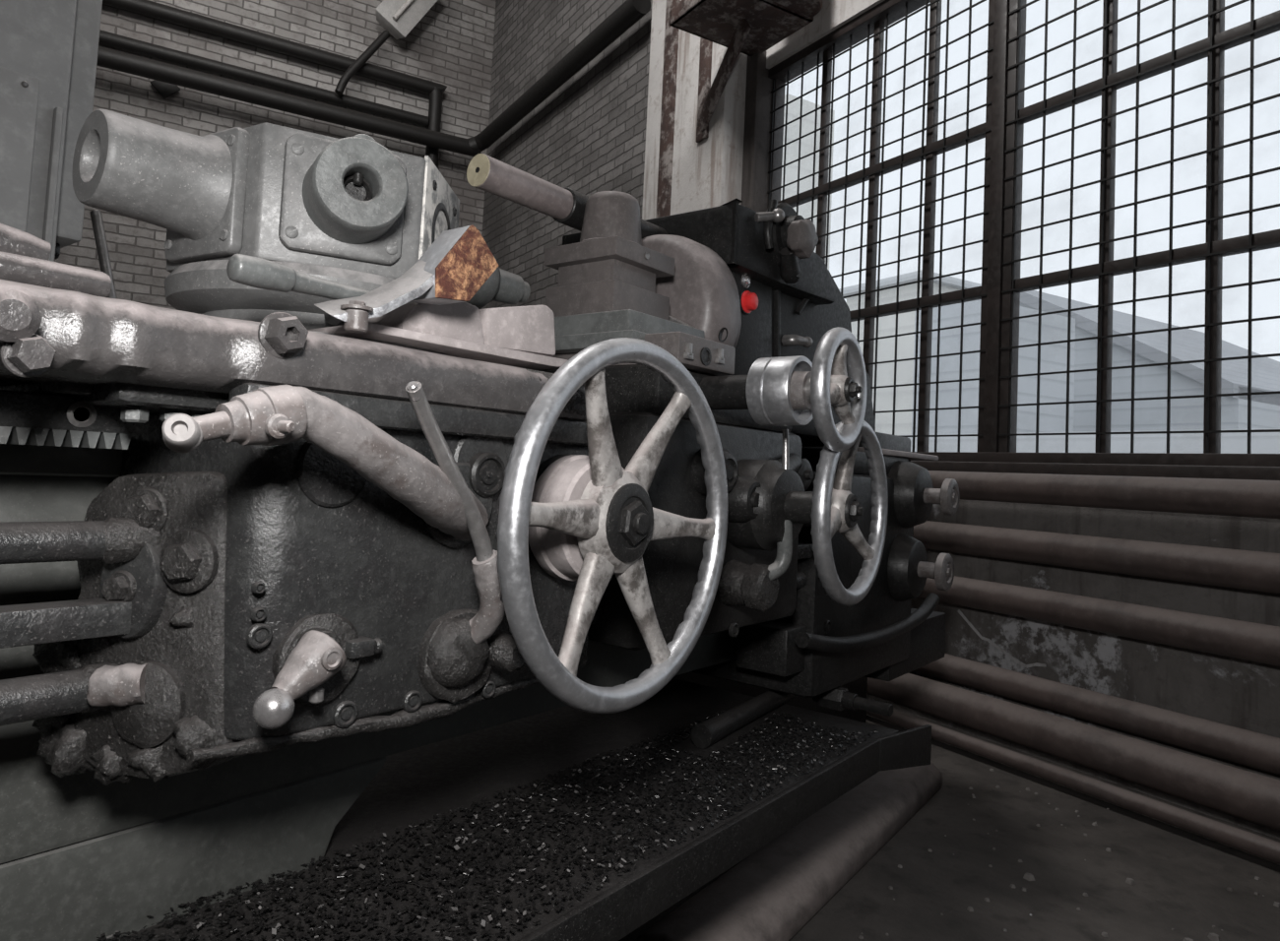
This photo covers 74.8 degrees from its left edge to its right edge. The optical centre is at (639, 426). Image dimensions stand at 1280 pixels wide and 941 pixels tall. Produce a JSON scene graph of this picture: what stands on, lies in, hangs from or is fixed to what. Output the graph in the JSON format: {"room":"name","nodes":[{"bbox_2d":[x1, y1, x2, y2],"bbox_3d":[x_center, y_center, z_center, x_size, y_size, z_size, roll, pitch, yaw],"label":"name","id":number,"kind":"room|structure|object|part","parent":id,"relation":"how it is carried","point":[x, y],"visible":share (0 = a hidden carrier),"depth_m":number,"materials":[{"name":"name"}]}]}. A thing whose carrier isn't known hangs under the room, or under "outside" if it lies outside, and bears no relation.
{"room":"machine shop","nodes":[
{"label":"machine shop","id":0,"kind":"room"},
{"bbox_2d":[54,0,495,310],"bbox_3d":[-4.968,-1.856,6.547,8.010,5.850,0.301,5,-4,-31],"label":"wall","id":1,"kind":"structure","parent":0,"point":[451,46],"depth_m":7.53,"materials":[{"name":"brick"}]},
{"bbox_2d":[150,79,180,99],"bbox_3d":[-3.955,-2.835,6.976,0.218,0.218,0.020,5,-4,-31],"label":"anchor plate","id":2,"kind":"object","parent":1,"relation":"attached to","point":[165,90],"visible":0.71,"depth_m":6.96,"materials":[{"name":"paint"}]},
{"bbox_2d":[98,29,428,127],"bbox_3d":[-4.444,-3.125,6.617,5.600,0.104,0.104,5,-4,-31],"label":"conduit pipe","id":3,"kind":"object","parent":1,"relation":"attached to","point":[107,38],"visible":0.85,"depth_m":7.25,"materials":[{"name":"paint"}]},
{"bbox_2d":[102,0,447,169],"bbox_3d":[-4.410,-2.288,6.615,5.773,2.473,0.126,5,-4,-31],"label":"conduit pipe","id":4,"kind":"object","parent":1,"relation":"attached to","point":[152,9],"visible":0.8,"depth_m":7.39,"materials":[{"name":"paint"}]},
{"bbox_2d":[334,30,389,95],"bbox_3d":[-2.530,-3.327,7.643,0.450,0.700,0.070,5,-4,-31],"label":"pipe","id":5,"kind":"object","parent":4,"relation":"attached to","point":[374,46],"visible":1,"depth_m":7.61,"materials":[{"name":"paint"}]},
{"bbox_2d":[375,0,437,39],"bbox_3d":[-2.155,-3.985,7.854,0.637,0.749,0.197,5,-4,-31],"label":"lamp","id":6,"kind":"object","parent":1,"relation":"attached to","point":[399,18],"visible":1,"depth_m":7.76,"materials":[{"name":"metal"}]},
{"bbox_2d":[479,0,652,309],"bbox_3d":[-0.404,-1.635,6.571,0.161,5.850,4.380,5,-4,-31],"label":"wall","id":7,"kind":"structure","parent":0,"point":[588,137],"depth_m":6.99,"materials":[{"name":"grey brick"}]},
{"bbox_2d":[96,0,650,156],"bbox_3d":[-3.363,-2.968,5.363,6.176,0.242,3.091,5,-4,-31],"label":"conduit pipe","id":8,"kind":"object","parent":7,"relation":"attached to","point":[630,12],"visible":0.96,"depth_m":6.99,"materials":[{"name":"paint"}]},
{"bbox_2d":[655,0,680,217],"bbox_3d":[0.168,-1.690,5.094,0.035,5.850,0.140,5,-4,-31],"label":"trim","id":9,"kind":"structure","parent":7,"relation":"attached to","point":[668,113],"depth_m":5.08,"materials":[{"name":"brown metal"}]},
{"bbox_2d":[641,0,747,220],"bbox_3d":[0.337,-1.686,5.021,0.220,5.850,0.840,5,-4,-31],"label":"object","id":10,"kind":"structure","parent":7,"relation":"attached to","point":[707,173],"depth_m":4.87,"materials":[{"name":"white paint"}]},
{"bbox_2d":[669,0,822,142],"bbox_3d":[0.488,-1.985,4.373,0.572,0.687,0.913,5,-4,-31],"label":"wall bracket","id":11,"kind":"object","parent":7,"relation":"attached to","point":[749,28],"visible":0.94,"depth_m":4.36,"materials":[{"name":"brown metal"}]},
{"bbox_3d":[0.368,-1.940,4.775,0.024,0.630,0.100,5,-4,-31],"label":"wall plate","id":12,"kind":"part","parent":11,"relation":"part of","materials":[{"name":"brown metal"}]},
{"bbox_2d":[669,0,813,56],"bbox_3d":[0.522,-2.132,4.337,0.572,0.090,0.475,5,-4,-31],"label":"tray","id":13,"kind":"object","parent":11,"relation":"on","point":[770,22],"depth_m":4.31,"materials":[{"name":"brown metal"}]},
{"bbox_2d":[740,51,772,212],"bbox_3d":[0.637,-0.901,4.632,0.160,2.370,0.100,5,-4,-31],"label":"pillar","id":14,"kind":"structure","parent":7,"relation":"attached to","point":[758,89],"depth_m":4.62,"materials":[{"name":"paint"}]},
{"bbox_2d":[766,0,884,68],"bbox_3d":[3.036,-3.387,1.111,0.160,2.630,8.600,5,-4,-31],"label":"lintel","id":15,"kind":"object","parent":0,"point":[833,14],"depth_m":4.28,"materials":[{"name":"white paint"}]},
{"bbox_2d":[618,707,1279,940],"bbox_3d":[-1.750,1.015,0.831,8.010,0.200,13.280,5,-4,-31],"label":"floor","id":16,"kind":"structure","parent":0,"point":[1182,878],"depth_m":2.08,"materials":[{"name":"concrete"}]},
{"bbox_2d":[0,0,102,261],"bbox_3d":[-1.787,-0.492,1.266,0.520,2.850,1.576,0,-4,38],"label":"tall cabinet","id":17,"kind":"object","parent":16,"relation":"on","point":[49,48],"visible":0.57,"depth_m":1.65,"materials":[{"name":"grey metal"}]},
{"bbox_3d":[-1.423,-0.101,1.335,0.014,1.213,0.700,0,-4,38],"label":"cabinet door","id":18,"kind":"part","parent":17,"relation":"part of","materials":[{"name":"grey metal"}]},
{"bbox_2d":[89,210,117,299],"bbox_3d":[-1.508,-0.184,2.441,0.232,0.877,0.028,4,-3,-16],"label":"rod","id":19,"kind":"object","parent":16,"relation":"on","point":[96,216],"visible":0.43,"depth_m":2.43,"materials":[{"name":"metal"}]},
{"bbox_2d":[0,108,959,940],"bbox_3d":[-0.337,0.244,1.130,1.004,1.506,4.615,0,-4,38],"label":"lathe","id":20,"kind":"object","parent":16,"relation":"on","point":[283,587],"visible":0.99,"depth_m":0.89,"materials":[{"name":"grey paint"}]},
{"bbox_3d":[-0.501,-0.143,0.658,0.034,0.038,0.059,0,-4,38],"label":"stop lever","id":21,"kind":"part","parent":20,"relation":"part of","materials":[{"name":"paint"}]},
{"bbox_3d":[-0.444,0.221,0.715,0.048,0.037,0.036,3,-3,-7],"label":"shift knob","id":22,"kind":"part","parent":20,"relation":"part of","materials":[{"name":"metal"}]},
{"bbox_2d":[71,108,232,240],"bbox_3d":[-0.511,-0.264,0.874,0.120,0.120,0.112,0,-4,38],"label":"socket","id":23,"kind":"object","parent":20,"relation":"attached to","point":[179,182],"depth_m":0.85,"materials":[{"name":"grey paint"}]},
{"bbox_3d":[-0.292,0.225,0.668,0.031,0.031,0.031,0,-4,38],"label":"ball knob","id":24,"kind":"part","parent":20,"relation":"part of","materials":[{"name":"metal"}]},
{"bbox_3d":[-0.317,-0.135,0.788,0.027,0.027,0.137,0,-4,38],"label":"clamp handle","id":25,"kind":"part","parent":20,"relation":"part of","materials":[{"name":"grey metal"}]},
{"bbox_3d":[-0.279,0.038,0.762,0.009,0.072,0.072,0,-4,38],"label":"plate","id":26,"kind":"part","parent":20,"relation":"part of","materials":[{"name":"paint"}]},
{"bbox_2d":[302,136,408,244],"bbox_3d":[-0.301,-0.251,0.891,0.104,0.104,0.062,5,-4,-29],"label":"socket","id":27,"kind":"object","parent":20,"relation":"attached to","point":[355,189],"depth_m":0.87,"materials":[{"name":"grey paint"}]},
{"bbox_2d":[340,300,373,333],"bbox_3d":[-0.265,-0.102,0.782,0.029,0.028,0.029,0,-4,38],"label":"bolt","id":28,"kind":"object","parent":20,"relation":"on","point":[357,311],"visible":1,"depth_m":0.77,"materials":[{"name":"metal"}]},
{"bbox_3d":[-0.214,0.044,0.747,0.059,0.132,0.268,2,-3,21],"label":"crank lever","id":29,"kind":"part","parent":20,"relation":"part of","materials":[{"name":"metal"}]},
{"bbox_3d":[-0.565,0.217,0.611,0.036,0.036,3.500,0,-4,38],"label":"control rod","id":30,"kind":"part","parent":20,"relation":"part of","materials":[{"name":"paint"}]},
{"bbox_2d":[314,224,498,321],"bbox_3d":[-0.234,-0.154,0.852,0.050,0.127,0.192,0,-4,38],"label":"brush","id":31,"kind":"object","parent":20,"relation":"on","point":[459,261],"visible":0.98,"depth_m":0.86,"materials":[{"name":"grey paint"}]},
{"bbox_3d":[-0.549,0.153,0.604,0.032,0.029,3.500,0,-4,38],"label":"feed rod","id":32,"kind":"part","parent":20,"relation":"part of","materials":[{"name":"paint"}]},
{"bbox_3d":[-0.189,-0.005,0.869,0.034,0.028,0.465,0,-4,38],"label":"apron rail","id":33,"kind":"part","parent":20,"relation":"part of","materials":[{"name":"paint"}]},
{"bbox_3d":[-0.228,-0.090,0.996,0.115,0.012,0.303,0,-4,38],"label":"wiper plate","id":34,"kind":"part","parent":20,"relation":"part of","materials":[{"name":"metal"}]},
{"bbox_3d":[-0.174,0.048,0.771,0.021,0.163,0.152,2,-3,20],"label":"rod lever","id":35,"kind":"part","parent":20,"relation":"part of","materials":[{"name":"metal"}]},
{"bbox_2d":[96,710,877,940],"bbox_3d":[-0.061,0.561,1.230,0.308,0.016,1.453,0,-4,38],"label":"steel swarf","id":36,"kind":"object","parent":20,"relation":"on","point":[527,848],"visible":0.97,"depth_m":1.09,"materials":[{"name":"black metal"}]},
{"bbox_3d":[-0.164,0.052,0.892,0.013,0.048,0.048,0,-4,38],"label":"sight glass","id":37,"kind":"part","parent":20,"relation":"part of","materials":[{"name":"black metal"}]},
{"bbox_2d":[469,550,505,643],"bbox_3d":[-0.161,0.178,0.850,0.043,0.108,0.072,5,-4,-36],"label":"lever","id":38,"kind":"object","parent":20,"relation":"attached to","point":[484,585],"depth_m":0.84,"materials":[{"name":"metal"}]},
{"bbox_2d":[465,256,530,309],"bbox_3d":[-0.256,-0.224,1.261,0.120,0.120,0.220,0,-4,38],"label":"socket","id":39,"kind":"object","parent":20,"relation":"attached to","point":[504,287],"depth_m":1.29,"materials":[{"name":"grey paint"}]},
{"bbox_3d":[-0.055,-0.200,1.434,0.152,0.058,0.152,0,-4,38],"label":"tool post","id":40,"kind":"part","parent":20,"relation":"part of","materials":[{"name":"grey metal"}]},
{"bbox_3d":[-0.079,-0.143,1.460,0.360,0.060,0.240,0,-4,38],"label":"swivel plate","id":41,"kind":"part","parent":20,"relation":"part of","materials":[{"name":"grey metal"}]},
{"bbox_3d":[0.007,-0.359,1.698,0.460,0.121,0.041,0,-4,38],"label":"casing","id":42,"kind":"part","parent":20,"relation":"part of","materials":[{"name":"black metal"}]},
{"bbox_3d":[0.139,-0.346,1.864,0.445,0.123,0.443,0,-4,38],"label":"casing","id":43,"kind":"part","parent":20,"relation":"part of","materials":[{"name":"black metal"}]},
{"bbox_2d":[690,690,797,748],"bbox_3d":[0.294,0.602,1.849,0.044,0.043,0.687,1,-4,32],"label":"bar","id":44,"kind":"object","parent":20,"relation":"on","point":[705,734],"visible":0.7,"depth_m":1.65,"materials":[{"name":"black metal"}]},
{"bbox_2d":[741,274,750,288],"bbox_3d":[0.211,-0.286,1.640,0.010,0.030,0.030,0,-4,38],"label":"switch","id":45,"kind":"object","parent":20,"relation":"on","point":[745,279],"depth_m":1.63,"materials":[{"name":"metal"}]},
{"bbox_3d":[0.218,-0.185,1.676,0.022,0.224,0.167,0,-4,38],"label":"control panel","id":46,"kind":"part","parent":20,"relation":"part of","materials":[{"name":"black metal"}]},
{"bbox_3d":[0.252,-0.390,1.614,0.016,0.099,0.033,0,-4,38],"label":"selector arm","id":47,"kind":"part","parent":20,"relation":"part of","materials":[{"name":"black metal"}]},
{"bbox_3d":[0.287,-0.207,1.762,0.015,0.213,0.030,0,-4,38],"label":"panel rail","id":48,"kind":"part","parent":20,"relation":"part of","materials":[{"name":"black metal"}]},
{"bbox_2d":[768,519,792,580],"bbox_3d":[0.224,0.202,1.356,0.048,0.102,0.031,3,-3,-10],"label":"lever","id":49,"kind":"object","parent":20,"relation":"attached to","point":[780,536],"depth_m":1.35,"materials":[{"name":"grey paint"}]},
{"bbox_3d":[0.239,0.082,1.371,0.013,0.156,0.025,3,-3,-3],"label":"rod lever","id":50,"kind":"part","parent":20,"relation":"part of","materials":[{"name":"metal"}]},
{"bbox_3d":[0.241,0.087,1.458,0.052,0.088,0.207,1,-4,29],"label":"short lever","id":51,"kind":"part","parent":20,"relation":"part of","materials":[{"name":"silver metal"}]},
{"bbox_3d":[0.317,-0.364,1.623,0.042,0.076,0.074,0,-4,38],"label":"selector knob","id":52,"kind":"part","parent":20,"relation":"part of","materials":[{"name":"grey metal"}]},
{"bbox_3d":[0.364,-0.272,1.851,0.018,0.058,0.061,0,-4,38],"label":"door handle","id":53,"kind":"part","parent":20,"relation":"part of","materials":[{"name":"black metal"}]},
{"bbox_2d":[812,687,893,716],"bbox_3d":[0.466,0.605,1.838,0.181,0.045,0.054,0,-4,38],"label":"fitting","id":54,"kind":"object","parent":20,"relation":"on","point":[838,698],"visible":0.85,"depth_m":1.83,"materials":[{"name":"black metal"}]},
{"bbox_3d":[0.546,0.074,2.319,0.410,0.015,0.465,0,-4,38],"label":"plate","id":55,"kind":"part","parent":20,"relation":"part of","materials":[{"name":"metal"}]},
{"bbox_3d":[0.720,0.356,2.064,0.080,0.040,0.040,0,-4,38],"label":"knob stem","id":56,"kind":"part","parent":20,"relation":"part of","materials":[{"name":"metal"}]},
{"bbox_3d":[0.745,0.176,2.095,0.080,0.040,0.040,0,-4,38],"label":"knob stem","id":57,"kind":"part","parent":20,"relation":"part of","materials":[{"name":"metal"}]},
{"bbox_3d":[0.744,0.356,2.045,0.026,0.092,0.092,0,-4,38],"label":"clamp knob","id":58,"kind":"part","parent":20,"relation":"part of","materials":[{"name":"metal"}]},
{"bbox_3d":[0.769,0.176,2.076,0.026,0.092,0.092,0,-4,38],"label":"clamp knob","id":59,"kind":"part","parent":20,"relation":"part of","materials":[{"name":"metal"}]},
{"bbox_2d":[636,763,942,940],"bbox_3d":[0.464,1.050,2.115,0.205,0.099,1.421,1,-4,35],"label":"pipe","id":60,"kind":"object","parent":16,"relation":"on","point":[774,892],"visible":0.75,"depth_m":1.89,"materials":[{"name":"metal"}]},
{"bbox_2d":[858,723,1279,940],"bbox_3d":[0.888,1.104,2.072,1.400,0.010,2.070,5,-4,-31],"label":"flakes","id":61,"kind":"object","parent":16,"relation":"on","point":[1028,876],"visible":0.97,"depth_m":2.04,"materials":[{"name":"paint"}]},
{"bbox_2d":[866,709,1279,864],"bbox_3d":[2.289,1.080,1.125,0.055,0.054,9.200,5,-4,-31],"label":"pipe","id":62,"kind":"object","parent":16,"relation":"on","point":[1249,843],"visible":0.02,"depth_m":2.53,"materials":[{"name":"brown metal"}]},
{"bbox_2d":[866,673,1279,831],"bbox_3d":[2.354,0.985,1.167,0.133,0.133,9.200,5,-4,-31],"label":"pipe","id":63,"kind":"object","parent":16,"relation":"on","point":[1253,798],"visible":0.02,"depth_m":2.60,"materials":[{"name":"brown metal"}]},
{"bbox_2d":[866,460,1279,839],"bbox_3d":[2.830,0.608,0.880,0.196,1.055,8.600,5,-4,-31],"label":"wall","id":64,"kind":"structure","parent":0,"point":[1245,694],"depth_m":2.78,"materials":[{"name":"paint"}]},
{"bbox_2d":[767,0,1279,466],"bbox_3d":[2.460,-0.974,1.739,0.120,2.170,6.780,5,-4,-31],"label":"window","id":65,"kind":"structure","parent":64,"relation":"attached to","point":[1000,288],"depth_m":3.31,"materials":[{"name":"brown paint"}]},
{"bbox_2d":[912,653,1279,775],"bbox_3d":[2.452,0.893,1.229,0.104,0.104,9.200,5,-4,-31],"label":"pipe","id":66,"kind":"object","parent":64,"relation":"attached to","point":[1245,747],"visible":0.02,"depth_m":2.67,"materials":[{"name":"brown metal"}]},
{"bbox_2d":[913,520,1279,593],"bbox_3d":[2.442,0.381,1.236,0.118,0.116,9.200,5,-4,-31],"label":"pipe","id":67,"kind":"object","parent":64,"relation":"attached to","point":[1259,571],"visible":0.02,"depth_m":2.67,"materials":[{"name":"brown metal"}]},
{"bbox_2d":[917,576,1279,666],"bbox_3d":[2.433,0.581,1.226,0.114,0.112,9.200,5,-4,-31],"label":"pipe","id":68,"kind":"object","parent":64,"relation":"attached to","point":[1233,638],"visible":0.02,"depth_m":2.64,"materials":[{"name":"brown metal"}]},
{"bbox_2d":[928,470,1279,518],"bbox_3d":[2.453,0.177,1.248,0.114,0.112,9.200,5,-4,-31],"label":"pipe","id":69,"kind":"object","parent":64,"relation":"attached to","point":[1251,498],"visible":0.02,"depth_m":2.66,"materials":[{"name":"brown metal"}]},
{"label":"outside","id":70,"kind":"structure","parent":0,"visible":0},
{"bbox_3d":[39.665,6.337,23.875,86.750,0.300,120.000,5,-4,-31],"label":"yard","id":71,"kind":"structure","parent":70,"visible":0},
{"bbox_2d":[780,94,834,270],"bbox_3d":[6.445,-4.950,41.380,3.000,20.967,4.788,5,-4,-31],"label":"tower","id":72,"kind":"structure","parent":71,"relation":"on","point":[794,108],"depth_m":39.57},
{"bbox_2d":[838,269,981,436],"bbox_3d":[11.929,0.042,33.370,7.600,10.651,4.411,5,-4,-31],"label":"building","id":73,"kind":"structure","parent":71,"relation":"on","point":[904,372],"depth_m":31.14,"materials":[{"name":"grey"}]},
{"bbox_2d":[911,299,1075,435],"bbox_3d":[10.076,0.626,23.951,4.000,8.266,2.354,5,-4,-31],"label":"building","id":74,"kind":"structure","parent":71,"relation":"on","point":[1054,357],"depth_m":23.10,"materials":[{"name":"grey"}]},
{"bbox_2d":[907,428,1279,453],"bbox_3d":[9.345,2.240,17.381,0.200,4.251,9.970,5,-4,-31],"label":"fence","id":75,"kind":"object","parent":71,"relation":"on","point":[1231,442],"visible":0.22,"depth_m":16.61,"materials":[{"name":"grey"}]},
{"bbox_2d":[1020,290,1279,432],"bbox_3d":[20.037,0.432,30.462,14.300,10.327,8.969,5,-4,-31],"label":"hall","id":76,"kind":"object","parent":71,"relation":"on","point":[1186,379],"visible":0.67,"depth_m":25.72,"materials":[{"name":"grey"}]}
]}

